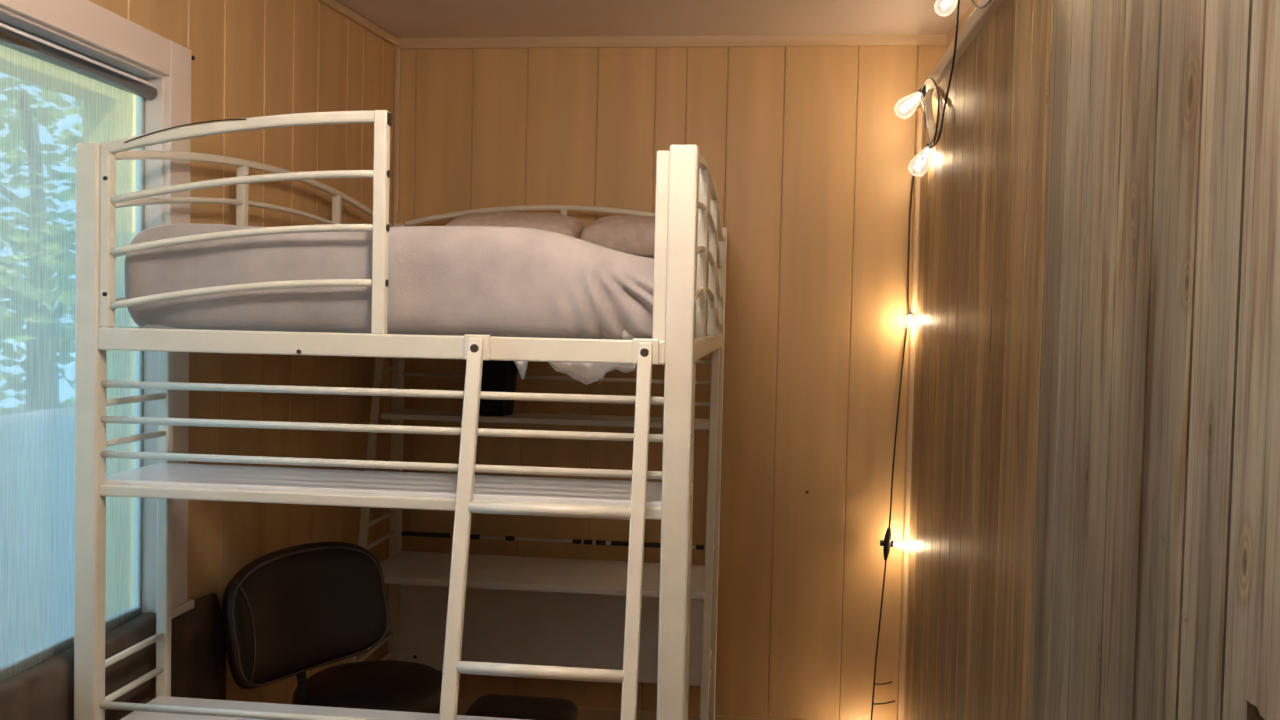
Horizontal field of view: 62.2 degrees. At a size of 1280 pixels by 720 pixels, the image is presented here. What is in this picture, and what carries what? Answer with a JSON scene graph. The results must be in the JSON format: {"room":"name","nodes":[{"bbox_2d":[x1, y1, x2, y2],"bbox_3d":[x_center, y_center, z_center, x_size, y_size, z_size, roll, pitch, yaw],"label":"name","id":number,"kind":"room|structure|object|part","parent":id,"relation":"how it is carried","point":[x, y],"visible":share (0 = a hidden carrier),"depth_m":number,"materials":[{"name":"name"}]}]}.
{"room":"bedroom","nodes":[
{"label":"bedroom","id":0,"kind":"room"},
{"bbox_2d":[89,0,394,703],"bbox_3d":[-1.426,0.167,1.886,0.070,2.975,5.540,1,2,6],"label":"wall","id":1,"kind":"structure","parent":0,"point":[254,58],"depth_m":3.50,"materials":[{"name":"brown wood"}]},
{"bbox_2d":[0,0,193,618],"bbox_3d":[-1.385,-0.038,2.114,0.096,1.580,1.735,1,2,6],"label":"window","id":2,"kind":"structure","parent":1,"relation":"in","point":[85,28],"depth_m":2.83,"materials":[{"name":"beige"}]},
{"bbox_3d":[-1.406,-0.719,2.102,0.015,0.014,1.419,1,2,6],"label":"sash","id":3,"kind":"part","parent":2,"relation":"part of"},
{"bbox_2d":[0,23,156,681],"bbox_3d":[-1.394,0.000,2.133,0.060,1.451,1.527,1,2,6],"label":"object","id":4,"kind":"structure","parent":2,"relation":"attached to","point":[54,98],"depth_m":2.46,"materials":[{"name":"fabric"}]},
{"bbox_3d":[-1.338,-0.779,2.078,0.019,0.095,1.490,1,2,6],"label":"casing","id":5,"kind":"part","parent":2,"relation":"part of","materials":[{"name":"beige"}]},
{"bbox_3d":[-1.266,-0.087,2.893,0.020,1.530,0.103,1,2,6],"label":"casing","id":6,"kind":"part","parent":2,"relation":"part of","materials":[{"name":"beige"}]},
{"bbox_3d":[-1.278,0.690,2.933,0.026,0.025,0.130,1,2,6],"label":"sill","id":7,"kind":"part","parent":2,"relation":"part of","materials":[{"name":"beige wood"}]},
{"bbox_2d":[0,593,225,719],"bbox_3d":[-1.391,1.163,2.210,0.071,0.925,2.032,1,2,6],"label":"cloth","id":8,"kind":"object","parent":1,"relation":"attached to","point":[45,690],"visible":0.66,"depth_m":2.74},
{"bbox_2d":[318,0,398,45],"bbox_3d":[-1.352,-1.109,1.837,0.022,0.373,5.541,1,2,6],"label":"trim","id":9,"kind":"structure","parent":1,"relation":"attached to","point":[333,4],"depth_m":4.12,"materials":[{"name":"beige paint"}]},
{"bbox_2d":[336,0,974,37],"bbox_3d":[-0.209,-1.122,1.710,2.560,0.406,5.740,1,2,6],"label":"ceiling","id":10,"kind":"structure","parent":0,"point":[399,18],"depth_m":4.08,"materials":[{"name":"paint"}]},
{"bbox_2d":[399,45,945,719],"bbox_3d":[0.072,0.109,4.556,2.520,2.975,0.100,1,2,6],"label":"wall","id":11,"kind":"structure","parent":0,"point":[807,151],"depth_m":4.46,"materials":[{"name":"brown wood"}]},
{"bbox_2d":[386,48,400,653],"bbox_3d":[-1.076,0.111,4.622,0.025,2.915,0.022,1,2,6],"label":"trim","id":12,"kind":"structure","parent":11,"relation":"attached to","point":[397,78],"depth_m":4.58,"materials":[{"name":"beige paint"}]},
{"bbox_2d":[439,699,785,719],"bbox_3d":[-0.011,1.551,4.555,2.230,0.090,0.012,1,2,6],"label":"baseboard","id":13,"kind":"structure","parent":11,"relation":"attached to","point":[584,713],"depth_m":4.56,"materials":[{"name":"beige paint"}]},
{"bbox_2d":[395,34,947,48],"bbox_3d":[0.097,-1.335,4.445,2.320,0.042,0.030,1,2,6],"label":"trim","id":14,"kind":"structure","parent":11,"relation":"attached to","point":[879,39],"depth_m":4.43,"materials":[{"name":"beige paint"}]},
{"bbox_2d":[946,0,980,49],"bbox_3d":[0.956,0.216,1.623,0.115,3.000,5.540,1,2,6],"label":"wall","id":15,"kind":"structure","parent":0,"point":[951,35],"depth_m":4.02,"materials":[{"name":"beige paint"}]},
{"bbox_2d":[904,0,1279,719],"bbox_3d":[0.841,0.383,1.641,0.040,2.660,5.540,1,2,6],"label":"wall","id":16,"kind":"structure","parent":0,"point":[1094,532],"depth_m":2.01,"materials":[{"name":"brown wood"}]},
{"bbox_2d":[898,107,922,719],"bbox_3d":[1.123,0.296,4.383,0.035,2.660,0.035,1,2,6],"label":"trim","id":17,"kind":"structure","parent":16,"relation":"attached to","point":[919,109],"depth_m":4.37,"materials":[{"name":"beige paint"}]},
{"bbox_2d":[870,0,991,719],"bbox_3d":[0.772,0.261,1.920,0.220,2.942,4.986,1,2,6],"label":"string light","id":18,"kind":"object","parent":16,"relation":"attached to","point":[886,543],"visible":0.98,"depth_m":4.29,"materials":[{"name":"black plastic"}]},
{"bbox_3d":[1.004,0.375,4.097,0.125,2.334,0.582,1,2,6],"label":"cord","id":19,"kind":"part","parent":18,"relation":"part of","materials":[{"name":"black plastic"}]},
{"bbox_3d":[1.032,-0.979,4.065,0.111,0.110,0.077,1,2,6],"label":"bulb","id":20,"kind":"part","parent":18,"relation":"part of","materials":[{"name":"glass"}]},
{"bbox_3d":[1.091,-0.155,4.295,0.065,0.065,0.106,1,2,6],"label":"bulb","id":21,"kind":"part","parent":18,"relation":"part of","materials":[{"name":"white glass"}]},
{"bbox_3d":[1.078,-0.764,4.067,0.094,0.120,0.074,1,2,6],"label":"bulb","id":22,"kind":"part","parent":18,"relation":"part of","materials":[{"name":"glass"}]},
{"bbox_2d":[918,85,925,97],"bbox_3d":[1.094,-1.035,4.079,0.052,0.051,0.036,1,2,-11],"label":"socket","id":23,"kind":"object","parent":18,"relation":"attached to","point":[922,91],"depth_m":4.06,"materials":[{"name":"black plastic"}]},
{"bbox_3d":[1.046,-0.894,3.822,0.018,0.299,0.522,2,2,8],"label":"cord","id":24,"kind":"part","parent":18,"relation":"part of","materials":[{"name":"black plastic"}]},
{"bbox_3d":[1.020,-1.185,3.505,0.094,0.099,0.066,1,2,-6],"label":"bulb","id":25,"kind":"part","parent":18,"relation":"part of","materials":[{"name":"glass"}]},
{"bbox_3d":[0.784,-0.891,1.564,0.032,0.433,4.354,1,2,7],"label":"cord","id":26,"kind":"part","parent":18,"relation":"part of","materials":[{"name":"black plastic"}]},
{"bbox_2d":[925,88,942,142],"bbox_3d":[1.070,-0.908,3.858,0.044,0.265,0.339,2,2,9],"label":"hook","id":27,"kind":"object","parent":16,"relation":"attached to","point":[928,98],"visible":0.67,"depth_m":3.87,"materials":[{"name":"beige paint"}]},
{"bbox_2d":[915,0,1002,107],"bbox_3d":[0.847,-0.972,1.598,0.050,0.052,5.540,1,2,6],"label":"trim","id":28,"kind":"structure","parent":16,"relation":"attached to","point":[978,18],"depth_m":3.37,"materials":[{"name":"beige paint"}]},
{"bbox_3d":[-0.272,1.709,1.807,2.520,0.050,5.740,1,2,6],"label":"floor","id":29,"kind":"structure","parent":0,"visible":0},
{"bbox_2d":[222,542,442,713],"bbox_3d":[-0.912,1.103,3.379,0.605,1.026,0.694,1,2,6],"label":"desk chair","id":30,"kind":"object","parent":29,"relation":"on","point":[288,612],"visible":0.99,"depth_m":3.30,"materials":[{"name":"leather"}]},
{"bbox_3d":[-1.054,0.778,3.303,0.202,0.380,0.547,3,3,42],"label":"backrest","id":31,"kind":"part","parent":30,"relation":"part of","materials":[{"name":"leather"}]},
{"bbox_3d":[-0.861,1.074,3.442,0.518,0.115,0.480,1,2,6],"label":"seat","id":32,"kind":"part","parent":30,"relation":"part of","materials":[{"name":"leather"}]},
{"bbox_2d":[74,110,726,719],"bbox_3d":[-0.500,0.512,3.202,1.402,2.236,2.536,1,2,6],"label":"bed","id":33,"kind":"object","parent":29,"relation":"on","point":[630,622],"depth_m":2.39,"materials":[{"name":"white metal"}]},
{"bbox_3d":[-1.264,0.568,2.435,0.054,2.118,0.042,1,2,6],"label":"post","id":34,"kind":"part","parent":33,"relation":"part of","materials":[{"name":"white metal"}]},
{"bbox_3d":[-1.206,-0.275,2.401,0.024,0.402,0.028,1,2,6],"label":"guard post","id":35,"kind":"part","parent":33,"relation":"part of","materials":[{"name":"white metal"}]},
{"bbox_3d":[-1.134,-0.203,3.449,0.017,0.116,2.052,1,2,6],"label":"guard rail","id":36,"kind":"part","parent":33,"relation":"part of","materials":[{"name":"white metal"}]},
{"bbox_3d":[-1.129,-0.433,3.441,0.017,0.116,2.052,1,2,6],"label":"guard rail","id":37,"kind":"part","parent":33,"relation":"part of","materials":[{"name":"white metal"}]},
{"bbox_3d":[-0.894,-0.504,2.357,0.649,0.099,0.022,1,2,6],"label":"guard rail","id":38,"kind":"part","parent":33,"relation":"part of","materials":[{"name":"white metal"}]},
{"bbox_3d":[-0.895,-0.145,2.369,0.636,0.081,0.017,1,2,6],"label":"guard rail","id":39,"kind":"part","parent":33,"relation":"part of","materials":[{"name":"white metal"}]},
{"bbox_3d":[-0.892,-0.266,2.364,0.636,0.081,0.017,1,2,6],"label":"guard rail","id":40,"kind":"part","parent":33,"relation":"part of","materials":[{"name":"white metal"}]},
{"bbox_3d":[-0.889,-0.384,2.360,0.636,0.082,0.017,1,2,6],"label":"guard rail","id":41,"kind":"part","parent":33,"relation":"part of","materials":[{"name":"white metal"}]},
{"bbox_3d":[-1.168,-0.332,3.110,0.028,0.473,0.026,1,2,6],"label":"guard post","id":42,"kind":"part","parent":33,"relation":"part of","materials":[{"name":"white metal"}]},
{"bbox_3d":[-1.126,-0.548,3.437,0.020,0.121,2.051,1,2,6],"label":"guard rail","id":43,"kind":"part","parent":33,"relation":"part of","materials":[{"name":"white metal"}]},
{"bbox_2d":[120,696,526,719],"bbox_3d":[-0.584,0.904,2.537,1.376,0.020,0.286,1,2,6],"label":"shelf","id":44,"kind":"object","parent":33,"relation":"attached to","point":[159,700],"depth_m":2.67,"materials":[{"name":"white metal"}]},
{"bbox_3d":[-1.091,-0.353,3.805,0.028,0.471,0.026,1,2,6],"label":"guard post","id":45,"kind":"part","parent":33,"relation":"part of","materials":[{"name":"white metal"}]},
{"bbox_3d":[-0.589,0.314,2.353,1.360,0.026,0.016,1,2,6],"label":"shelf rail","id":46,"kind":"part","parent":33,"relation":"part of","materials":[{"name":"white metal"}]},
{"bbox_3d":[-0.569,-0.300,2.328,0.029,0.490,0.028,1,2,6],"label":"guard post","id":47,"kind":"part","parent":33,"relation":"part of","materials":[{"name":"white metal"}]},
{"bbox_3d":[-0.585,-0.032,2.336,1.286,0.051,0.028,1,2,6],"label":"rail","id":48,"kind":"part","parent":33,"relation":"part of","materials":[{"name":"white metal"}]},
{"bbox_3d":[-1.037,0.492,4.514,0.045,2.138,0.045,1,2,6],"label":"post","id":49,"kind":"part","parent":33,"relation":"part of","materials":[{"name":"white metal"}]},
{"bbox_2d":[105,463,692,506],"bbox_3d":[-0.571,0.297,2.512,1.376,0.020,0.296,1,2,6],"label":"shelf","id":50,"kind":"object","parent":33,"relation":"attached to","point":[165,475],"depth_m":2.46,"materials":[{"name":"white metal"}]},
{"bbox_2d":[139,325,694,339],"bbox_3d":[-0.468,-0.153,3.335,1.230,0.163,1.901,1,2,6],"label":"mattress","id":51,"kind":"object","parent":33,"relation":"on","point":[626,335],"visible":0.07,"depth_m":2.42,"materials":[{"name":"white fabric"}]},
{"bbox_2d":[125,223,707,339],"bbox_3d":[-0.455,-0.210,3.327,1.294,0.254,1.991,1,2,6],"label":"duvet","id":52,"kind":"object","parent":51,"relation":"on","point":[493,281],"visible":0.72,"depth_m":2.36,"materials":[{"name":"grey fabric"}]},
{"bbox_2d":[445,212,583,238],"bbox_3d":[-0.475,-0.483,4.065,0.521,0.179,0.378,1,2,2],"label":"pillow","id":53,"kind":"object","parent":52,"relation":"on","point":[553,222],"visible":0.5,"depth_m":3.92,"materials":[{"name":"grey fabric"}]},
{"bbox_2d":[580,215,708,258],"bbox_3d":[0.032,-0.461,3.989,0.481,0.180,0.377,2,2,11],"label":"pillow","id":54,"kind":"object","parent":52,"relation":"on","point":[630,234],"visible":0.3,"depth_m":3.83,"materials":[{"name":"grey fabric"}]},
{"bbox_3d":[-0.391,0.804,2.123,0.032,1.693,0.396,1,2,6],"label":"ladder rail","id":55,"kind":"part","parent":33,"relation":"part of","materials":[{"name":"white metal"}]},
{"bbox_2d":[479,360,517,415],"bbox_3d":[-0.579,0.073,4.325,0.186,0.300,0.150,1,2,6],"label":"cloth bag","id":56,"kind":"object","parent":33,"relation":"on","point":[497,375],"visible":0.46,"depth_m":4.26,"materials":[{"name":"black fabric"}]},
{"bbox_2d":[514,361,527,379],"bbox_3d":[-0.263,0.004,2.362,0.042,0.080,0.027,2,2,17],"label":"sheet","id":57,"kind":"object","parent":33,"relation":"hanging from","point":[521,365],"visible":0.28,"depth_m":2.36,"materials":[{"name":"white fabric"}]},
{"bbox_3d":[-0.342,-0.597,4.407,1.307,0.096,0.020,1,2,6],"label":"guard rail","id":58,"kind":"part","parent":33,"relation":"part of","materials":[{"name":"white metal"}]},
{"bbox_2d":[380,409,709,429],"bbox_3d":[-0.371,0.239,4.317,1.330,0.021,0.249,1,2,6],"label":"shelf","id":59,"kind":"object","parent":33,"relation":"attached to","point":[397,414],"depth_m":4.24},
{"bbox_3d":[-0.380,1.095,4.456,1.305,0.475,0.014,1,2,6],"label":"panel","id":60,"kind":"part","parent":33,"relation":"part of","materials":[{"name":"white metal"}]},
{"bbox_3d":[-0.373,0.752,4.421,1.279,0.022,0.020,1,2,6],"label":"cable strip","id":61,"kind":"part","parent":33,"relation":"part of","materials":[{"name":"plastic"}]},
{"bbox_3d":[-0.322,-0.373,4.411,0.025,0.504,0.025,1,2,6],"label":"guard post","id":62,"kind":"part","parent":33,"relation":"part of","materials":[{"name":"white metal"}]},
{"bbox_2d":[548,362,636,384],"bbox_3d":[-0.106,0.011,2.345,0.217,0.088,0.035,1,2,6],"label":"sheet","id":63,"kind":"object","parent":33,"relation":"hanging from","point":[586,373],"visible":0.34,"depth_m":2.34,"materials":[{"name":"white fabric"}]},
{"bbox_3d":[-0.028,0.814,2.083,0.030,1.693,0.396,1,2,6],"label":"ladder rail","id":64,"kind":"part","parent":33,"relation":"part of","materials":[{"name":"white metal"}]},
{"bbox_3d":[0.046,-0.228,2.264,0.028,0.433,0.028,1,2,6],"label":"guard post","id":65,"kind":"part","parent":33,"relation":"part of","materials":[{"name":"white metal"}]},
{"bbox_3d":[0.071,0.603,2.288,0.060,2.118,0.042,1,2,6],"label":"post","id":66,"kind":"part","parent":33,"relation":"part of","materials":[{"name":"white metal"}]},
{"bbox_3d":[0.174,-0.297,2.962,0.028,0.473,0.026,1,2,6],"label":"guard post","id":67,"kind":"part","parent":33,"relation":"part of","materials":[{"name":"white metal"}]},
{"bbox_3d":[0.207,-0.168,3.301,0.017,0.116,2.052,1,2,6],"label":"guard rail","id":68,"kind":"part","parent":33,"relation":"part of","materials":[{"name":"white metal"}]},
{"bbox_3d":[0.209,-0.048,3.305,0.026,0.051,2.049,1,2,6],"label":"rail","id":69,"kind":"part","parent":33,"relation":"part of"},
{"bbox_3d":[0.210,-0.283,3.297,0.017,0.116,2.052,1,2,6],"label":"guard rail","id":70,"kind":"part","parent":33,"relation":"part of","materials":[{"name":"white metal"}]},
{"bbox_3d":[0.213,-0.398,3.293,0.017,0.116,2.052,1,2,6],"label":"guard rail","id":71,"kind":"part","parent":33,"relation":"part of","materials":[{"name":"white metal"}]},
{"bbox_3d":[0.215,-0.513,3.289,0.020,0.121,2.051,1,2,6],"label":"guard rail","id":72,"kind":"part","parent":33,"relation":"part of","materials":[{"name":"white metal"}]},
{"bbox_3d":[0.251,-0.318,3.658,0.028,0.471,0.026,1,2,6],"label":"guard post","id":73,"kind":"part","parent":33,"relation":"part of","materials":[{"name":"white metal"}]},
{"bbox_3d":[0.307,0.527,4.366,0.050,2.138,0.045,1,2,6],"label":"post","id":74,"kind":"part","parent":33,"relation":"part of","materials":[{"name":"white metal"}]},
{"bbox_2d":[464,694,577,719],"bbox_3d":[-0.413,1.401,3.634,0.375,0.436,0.302,1,2,6],"label":"stool","id":75,"kind":"object","parent":29,"relation":"on","point":[491,705],"visible":0.95,"depth_m":3.61,"materials":[{"name":"leather"}]}
]}

